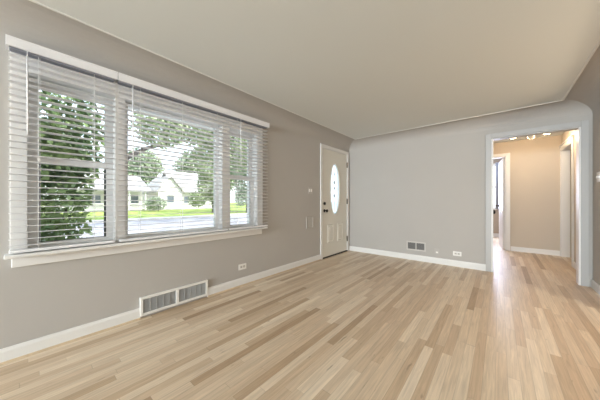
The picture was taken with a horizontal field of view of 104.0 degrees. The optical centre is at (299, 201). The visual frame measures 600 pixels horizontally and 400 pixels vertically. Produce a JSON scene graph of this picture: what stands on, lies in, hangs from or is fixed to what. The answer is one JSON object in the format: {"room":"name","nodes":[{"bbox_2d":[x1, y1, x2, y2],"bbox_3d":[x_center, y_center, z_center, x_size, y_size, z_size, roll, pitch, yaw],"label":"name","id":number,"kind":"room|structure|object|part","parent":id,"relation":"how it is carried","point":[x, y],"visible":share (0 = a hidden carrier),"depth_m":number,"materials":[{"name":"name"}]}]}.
{"room":"empty living room","nodes":[
{"label":"empty living room","id":0,"kind":"room"},
{"bbox_2d":[0,36,348,348],"bbox_3d":[-2.581,0.003,0.962,0.220,3.120,11.398,0,0,40],"label":"wall","id":1,"kind":"structure","parent":0,"point":[40,300],"depth_m":2.13,"materials":[{"name":"beige paint"}]},
{"bbox_2d":[28,81,112,246],"bbox_3d":[-1.788,-0.276,1.859,0.075,1.207,0.488,0,0,40],"label":"window","id":2,"kind":"structure","parent":1,"relation":"in","point":[108,210],"depth_m":1.75,"materials":[{"name":"white plastic"}]},
{"bbox_2d":[5,34,117,253],"bbox_3d":[-1.707,-0.359,1.726,0.079,1.400,0.574,0,0,40],"label":"window blind","id":3,"kind":"object","parent":2,"relation":"attached to","point":[13,44],"visible":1,"depth_m":1.69,"materials":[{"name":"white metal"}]},
{"bbox_3d":[-1.714,0.331,1.732,0.050,0.020,0.550,0,0,40],"label":"rail","id":4,"kind":"part","parent":3,"relation":"part of","materials":[{"name":"white"}]},
{"bbox_3d":[-1.803,-0.581,1.872,0.035,0.597,0.488,0,0,40],"label":"sash","id":5,"kind":"part","parent":2,"relation":"part of","materials":[{"name":"white plastic"}]},
{"bbox_3d":[-1.773,0.003,1.846,0.035,0.650,0.488,0,0,40],"label":"sash","id":6,"kind":"part","parent":2,"relation":"part of","materials":[{"name":"white plastic"}]},
{"bbox_2d":[3,51,267,267],"bbox_3d":[-1.284,-0.307,2.431,0.350,1.500,2.213,0,0,40],"label":"trim","id":7,"kind":"structure","parent":1,"relation":"attached to","point":[63,254],"depth_m":1.98,"materials":[{"name":"white paint"}]},
{"bbox_3d":[-1.897,-0.354,1.581,0.020,1.405,0.077,0,0,40],"label":"casing","id":8,"kind":"part","parent":7,"relation":"part of","materials":[{"name":"white paint"}]},
{"bbox_3d":[-1.561,-0.267,2.021,0.080,1.230,0.070,0,0,40],"label":"mullion casing","id":9,"kind":"part","parent":7,"relation":"part of","materials":[{"name":"white paint"}]},
{"bbox_3d":[-1.339,0.342,2.467,0.220,0.032,2.020,0,0,40],"label":"sill","id":10,"kind":"part","parent":7,"relation":"part of","materials":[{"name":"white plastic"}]},
{"bbox_3d":[-1.225,-0.969,2.370,0.020,0.177,1.996,0,0,40],"label":"head casing","id":11,"kind":"part","parent":7,"relation":"part of","materials":[{"name":"white paint"}]},
{"bbox_3d":[-0.903,-0.267,2.795,0.080,1.230,0.105,0,0,40],"label":"mullion casing","id":12,"kind":"part","parent":7,"relation":"part of","materials":[{"name":"white paint"}]},
{"bbox_3d":[-0.546,-0.354,3.167,0.020,1.405,0.097,0,0,40],"label":"casing","id":13,"kind":"part","parent":7,"relation":"part of","materials":[{"name":"white paint"}]},
{"bbox_2d":[0,255,320,365],"bbox_3d":[-2.860,1.014,0.444,0.027,0.098,9.968,0,0,40],"label":"baseboard","id":14,"kind":"structure","parent":1,"relation":"attached to","point":[19,351],"depth_m":1.88,"materials":[{"name":"white paint"}]},
{"bbox_3d":[-3.761,1.056,-0.625,0.012,0.015,7.172,0,0,40],"label":"shoe moulding","id":15,"kind":"part","parent":14,"relation":"part of","materials":[{"name":"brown wood"}]},
{"bbox_3d":[-0.321,1.056,3.414,0.012,0.015,2.154,0,0,40],"label":"shoe moulding","id":16,"kind":"part","parent":14,"relation":"part of","materials":[{"name":"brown wood"}]},
{"bbox_2d":[125,103,218,237],"bbox_3d":[-1.287,-0.276,2.443,0.050,1.207,0.942,0,0,40],"label":"window","id":17,"kind":"structure","parent":1,"relation":"in","point":[215,192],"depth_m":2.56,"materials":[{"name":"white plastic"}]},
{"bbox_2d":[117,72,269,241],"bbox_3d":[-0.980,-0.359,2.579,0.079,1.400,1.660,0,0,40],"label":"window blind","id":18,"kind":"object","parent":17,"relation":"attached to","point":[124,80],"visible":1,"depth_m":2.38,"materials":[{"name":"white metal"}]},
{"bbox_3d":[-1.187,0.331,2.352,0.050,0.020,1.022,0,0,40],"label":"rail","id":19,"kind":"part","parent":18,"relation":"part of","materials":[{"name":"white"}]},
{"bbox_3d":[-0.650,0.331,2.982,0.050,0.020,0.602,0,0,40],"label":"rail","id":20,"kind":"part","parent":18,"relation":"part of","materials":[{"name":"white plastic"}]},
{"bbox_2d":[140,280,207,316],"bbox_3d":[-1.235,0.956,2.356,0.022,0.170,0.642,0,0,40],"label":"air vent","id":21,"kind":"object","parent":1,"relation":"in","point":[152,303],"visible":1,"depth_m":2.31,"materials":[{"name":"white plastic"}]},
{"bbox_2d":[230,132,253,227],"bbox_3d":[-0.788,-0.276,3.034,0.075,1.207,0.418,0,0,40],"label":"window","id":22,"kind":"structure","parent":1,"relation":"in","point":[251,193],"depth_m":3.14,"materials":[{"name":"white plastic"}]},
{"bbox_3d":[-0.803,-0.581,3.047,0.035,0.597,0.418,0,0,40],"label":"sash","id":23,"kind":"part","parent":22,"relation":"part of","materials":[{"name":"white plastic"}]},
{"bbox_3d":[-0.772,0.003,3.021,0.035,0.650,0.418,0,0,40],"label":"sash","id":24,"kind":"part","parent":22,"relation":"part of","materials":[{"name":"white plastic"}]},
{"bbox_2d":[239,263,245,269],"bbox_3d":[-0.727,0.828,2.963,0.010,0.072,0.116,0,0,40],"label":"wall outlet","id":25,"kind":"object","parent":1,"relation":"attached to","point":[241,266],"visible":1,"depth_m":2.96,"materials":[{"name":"white plastic"}]},
{"bbox_2d":[0,0,599,150],"bbox_3d":[-1.239,-1.176,-0.220,3.385,0.190,11.086,0,0,40],"label":"trim","id":26,"kind":"structure","parent":1,"relation":"attached to","point":[26,20],"depth_m":2.42,"materials":[{"name":"beige paint"}]},
{"bbox_2d":[306,216,312,228],"bbox_3d":[0.167,0.363,4.008,0.016,0.200,0.190,0,0,40],"label":"access hatch","id":27,"kind":"object","parent":1,"relation":"attached to","point":[309,220],"visible":1,"depth_m":4.00,"materials":[{"name":"grey"}]},
{"bbox_2d":[308,187,312,193],"bbox_3d":[0.182,-0.184,4.028,0.012,0.115,0.120,0,0,40],"label":"light switch","id":28,"kind":"object","parent":1,"relation":"attached to","point":[310,189],"visible":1,"depth_m":4.03,"materials":[{"name":"grey plastic"}]},
{"bbox_2d":[320,143,348,259],"bbox_3d":[0.648,0.017,4.694,0.298,2.132,1.044,0,0,40],"label":"door","id":29,"kind":"structure","parent":1,"relation":"in","point":[334,226],"depth_m":4.61,"materials":[{"name":"beige paint"}]},
{"bbox_3d":[0.589,0.623,4.509,0.009,0.350,0.200,0,0,40],"label":"raised panel","id":30,"kind":"part","parent":29,"relation":"part of","materials":[{"name":"beige paint"}]},
{"bbox_3d":[0.701,-0.240,4.637,0.016,1.060,0.400,0,0,40],"label":"oval light frame","id":31,"kind":"part","parent":29,"relation":"part of","materials":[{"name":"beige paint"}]},
{"bbox_3d":[0.820,0.623,4.779,0.009,0.350,0.200,0,0,40],"label":"raised panel","id":32,"kind":"part","parent":29,"relation":"part of","materials":[{"name":"beige paint"}]},
{"bbox_2d":[0,237,599,399],"bbox_3d":[1.158,1.123,0.787,5.700,0.120,15.700,0,0,40],"label":"floor","id":33,"kind":"structure","parent":0,"point":[349,325],"depth_m":1.76,"materials":[{"name":"brown wood"}]},
{"bbox_2d":[34,0,599,138],"bbox_3d":[-1.239,-1.398,-0.220,2.801,0.318,10.502,0,0,40],"label":"ceiling","id":34,"kind":"structure","parent":0,"point":[356,69],"depth_m":1.90,"materials":[{"name":"white paint"}]},
{"bbox_2d":[29,0,599,138],"bbox_3d":[-1.239,-1.238,-0.220,2.805,0.009,10.506,0,0,40],"label":"trim","id":35,"kind":"structure","parent":34,"relation":"attached to","point":[598,44],"depth_m":2.19,"materials":[{"name":"white paint"}]},
{"bbox_2d":[349,114,592,286],"bbox_3d":[2.499,-0.197,3.938,3.657,2.720,0.120,0,0,40],"label":"wall","id":36,"kind":"structure","parent":0,"point":[432,192],"depth_m":4.06,"materials":[{"name":"beige paint"}]},
{"bbox_2d":[407,241,425,251],"bbox_3d":[2.082,0.807,4.207,0.318,0.160,0.010,0,0,40],"label":"air vent","id":37,"kind":"object","parent":36,"relation":"in","point":[411,245],"visible":1,"depth_m":4.20,"materials":[{"name":"grey metal"}]},
{"bbox_2d":[349,246,485,270],"bbox_3d":[1.947,1.014,4.319,2.322,0.098,0.015,0,0,40],"label":"baseboard","id":38,"kind":"structure","parent":36,"relation":"attached to","point":[470,265],"depth_m":4.12,"materials":[{"name":"white paint"}]},
{"bbox_2d":[453,251,461,255],"bbox_3d":[2.554,0.854,3.806,0.116,0.072,0.010,0,0,40],"label":"wall outlet","id":39,"kind":"object","parent":36,"relation":"attached to","point":[455,253],"visible":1,"depth_m":3.81,"materials":[{"name":"white plastic"}]},
{"bbox_2d":[486,120,588,286],"bbox_3d":[3.257,0.025,3.292,1.008,2.076,0.156,0,0,40],"label":"trim","id":40,"kind":"structure","parent":36,"relation":"attached to","point":[581,127],"depth_m":3.02,"materials":[{"name":"grey paint"}]},
{"bbox_2d":[493,158,501,233],"bbox_3d":[5.142,-0.110,6.149,2.215,2.345,2.310,0,0,40],"label":"wall","id":41,"kind":"structure","parent":0,"point":[496,215],"depth_m":6.93,"materials":[{"name":"beige paint"}]},
{"bbox_2d":[495,162,498,208],"bbox_3d":[5.796,-0.457,6.863,0.104,1.360,0.036,0,0,40],"label":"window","id":42,"kind":"structure","parent":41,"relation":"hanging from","point":[496,163],"depth_m":6.86,"materials":[{"name":"white glass"}]},
{"bbox_2d":[493,153,509,250],"bbox_3d":[4.428,0.013,5.619,0.895,2.100,0.835,0,0,40],"label":"door frame","id":43,"kind":"structure","parent":41,"relation":"in","point":[504,164],"depth_m":5.16,"materials":[{"name":"white paint"}]},
{"bbox_2d":[493,135,560,250],"bbox_3d":[4.396,-0.110,5.195,2.115,2.345,0.110,0,0,40],"label":"wall","id":44,"kind":"structure","parent":0,"point":[534,163],"depth_m":4.78,"materials":[{"name":"beige paint"}]},
{"bbox_2d":[511,246,559,255],"bbox_3d":[4.790,1.014,4.777,0.732,0.098,0.014,0,0,40],"label":"baseboard","id":45,"kind":"structure","parent":44,"relation":"attached to","point":[518,249],"depth_m":4.76,"materials":[{"name":"white paint"}]},
{"bbox_2d":[493,132,563,143],"bbox_3d":[5.010,-1.332,4.848,3.700,0.100,4.522,0,0,40],"label":"ceiling","id":46,"kind":"structure","parent":0,"point":[558,133],"depth_m":4.71,"materials":[{"name":"white paint"}]},
{"bbox_2d":[561,107,599,284],"bbox_3d":[0.764,-0.197,-0.579,0.158,2.720,13.390,0,0,40],"label":"wall","id":47,"kind":"structure","parent":0,"point":[596,115],"depth_m":2.81,"materials":[{"name":"beige paint"}]},
{"bbox_2d":[559,135,573,266],"bbox_3d":[4.773,-0.004,4.126,0.155,2.135,1.032,0,0,40],"label":"trim","id":48,"kind":"structure","parent":47,"relation":"attached to","point":[567,145],"depth_m":4.45,"materials":[{"name":"white paint"}]},
{"bbox_2d":[591,279,599,294],"bbox_3d":[0.033,1.014,-1.304,0.015,0.098,11.058,0,0,40],"label":"baseboard","id":49,"kind":"structure","parent":47,"relation":"attached to","point":[594,285],"depth_m":2.76,"materials":[{"name":"white paint"}]},
{"bbox_2d":[596,172,599,181],"bbox_3d":[3.441,-0.281,2.699,0.016,0.117,0.172,0,0,40],"label":"light switch","id":50,"kind":"object","parent":47,"relation":"attached to","point":[598,173],"visible":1,"depth_m":2.71,"materials":[{"name":"white plastic"}]},
{"label":"outside","id":51,"kind":"structure","parent":0,"visible":0},
{"bbox_3d":[4.138,1.748,16.178,9.280,0.130,90.000,0,0,40],"label":"yard","id":52,"kind":"structure","parent":51,"visible":0},
{"bbox_2d":[39,90,103,240],"bbox_3d":[-3.215,0.014,2.414,1.980,3.455,1.349,0,0,-44],"label":"shrub","id":53,"kind":"object","parent":52,"relation":"on","point":[81,205],"visible":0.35,"depth_m":2.63,"materials":[{"name":"green plant"}]},
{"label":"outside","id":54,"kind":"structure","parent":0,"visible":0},
{"bbox_2d":[43,203,336,220],"bbox_3d":[-40.116,1.463,66.997,97.000,1.200,170.000,0,0,40],"label":"lawn","id":55,"kind":"structure","parent":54,"point":[190,212],"depth_m":28.06,"materials":[{"name":"green plant"}]},
{"bbox_2d":[54,174,151,210],"bbox_3d":[-26.382,-1.237,31.069,9.500,5.200,8.900,0,0,40],"label":"house","id":56,"kind":"structure","parent":55,"relation":"on","point":[99,193],"depth_m":29.89,"materials":[{"name":"white"}]},
{"bbox_3d":[-25.170,-0.237,28.921,0.030,1.240,0.840,0,0,40],"label":"pane","id":57,"kind":"part","parent":56,"relation":"part of","materials":[{"name":"grey glass"}]},
{"bbox_3d":[-23.078,0.653,28.255,0.080,0.780,7.700,0,0,40],"label":"porch railing","id":58,"kind":"part","parent":56,"relation":"part of","materials":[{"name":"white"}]},
{"bbox_3d":[-21.741,-0.047,29.809,0.200,2.620,0.180,0,0,40],"label":"porch post","id":59,"kind":"part","parent":56,"relation":"part of","materials":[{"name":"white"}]},
{"bbox_3d":[-22.577,-0.237,31.966,0.030,1.240,0.840,0,0,40],"label":"pane","id":60,"kind":"part","parent":56,"relation":"part of","materials":[{"name":"grey glass"}]},
{"bbox_2d":[102,148,165,184],"bbox_3d":[-32.920,-4.994,46.714,9.730,12.314,10.380,0,0,40],"label":"tree","id":61,"kind":"object","parent":55,"relation":"on","point":[142,154],"visible":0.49,"depth_m":46.15,"materials":[{"name":"green plant"}]},
{"bbox_2d":[144,196,166,210],"bbox_3d":[-18.560,0.316,30.090,2.019,1.995,2.720,0,0,40],"label":"round bush","id":62,"kind":"object","parent":55,"relation":"on","point":[160,203],"visible":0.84,"depth_m":29.86,"materials":[{"name":"green plant"}]},
{"bbox_2d":[142,171,211,209],"bbox_3d":[-20.012,-1.837,40.322,9.400,6.400,11.550,0,0,40],"label":"gabled house","id":63,"kind":"structure","parent":55,"relation":"on","point":[165,195],"depth_m":35.85,"materials":[{"name":"white"}]},
{"bbox_3d":[-19.136,-0.337,34.618,0.030,1.040,0.940,0,0,40],"label":"pane","id":64,"kind":"part","parent":63,"relation":"part of","materials":[{"name":"grey"}]},
{"bbox_2d":[172,149,206,173],"bbox_3d":[-26.296,-5.753,55.439,9.903,13.832,8.152,0,0,40],"label":"tree","id":65,"kind":"object","parent":55,"relation":"on","point":[184,155],"visible":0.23,"depth_m":53.20,"materials":[{"name":"green plant"}]},
{"bbox_2d":[187,163,212,212],"bbox_3d":[-11.746,-1.887,29.370,3.374,6.758,4.821,0,0,40],"label":"tree","id":66,"kind":"object","parent":55,"relation":"on","point":[210,187],"visible":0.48,"depth_m":28.69,"materials":[{"name":"green plant"}]},
{"bbox_2d":[210,162,243,191],"bbox_3d":[-19.936,-5.276,63.514,9.351,12.878,8.278,0,0,-43],"label":"tree","id":67,"kind":"object","parent":55,"relation":"on","point":[231,162],"visible":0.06,"depth_m":62.99,"materials":[{"name":"green plant"}]},
{"bbox_2d":[230,157,246,211],"bbox_3d":[-6.347,-3.052,32.449,4.083,9.130,6.672,0,0,40],"label":"tree","id":68,"kind":"object","parent":55,"relation":"on","point":[240,203],"visible":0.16,"depth_m":30.56,"materials":[{"name":"green plant"}]},
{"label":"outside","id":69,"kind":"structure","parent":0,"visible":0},
{"bbox_2d":[75,209,335,223],"bbox_3d":[-7.482,1.703,29.356,1.500,0.280,115.000,0,0,40],"label":"sidewalk","id":70,"kind":"structure","parent":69,"point":[193,216],"depth_m":22.46,"materials":[{"name":"concrete"}]},
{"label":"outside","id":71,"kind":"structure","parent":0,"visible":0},
{"bbox_2d":[64,210,335,237],"bbox_3d":[-2.342,1.793,24.980,12.000,0.140,115.000,0,0,40],"label":"street","id":72,"kind":"structure","parent":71,"point":[197,221],"depth_m":17.32,"materials":[{"name":"grey asphalt"}]},
{"bbox_2d":[63,101,246,174],"bbox_3d":[-8.589,-4.240,18.564,6.006,11.965,14.913,0,0,40],"label":"street tree","id":73,"kind":"object","parent":72,"relation":"on","point":[148,117],"visible":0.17,"depth_m":17.45,"materials":[{"name":"green plant"}]}
]}

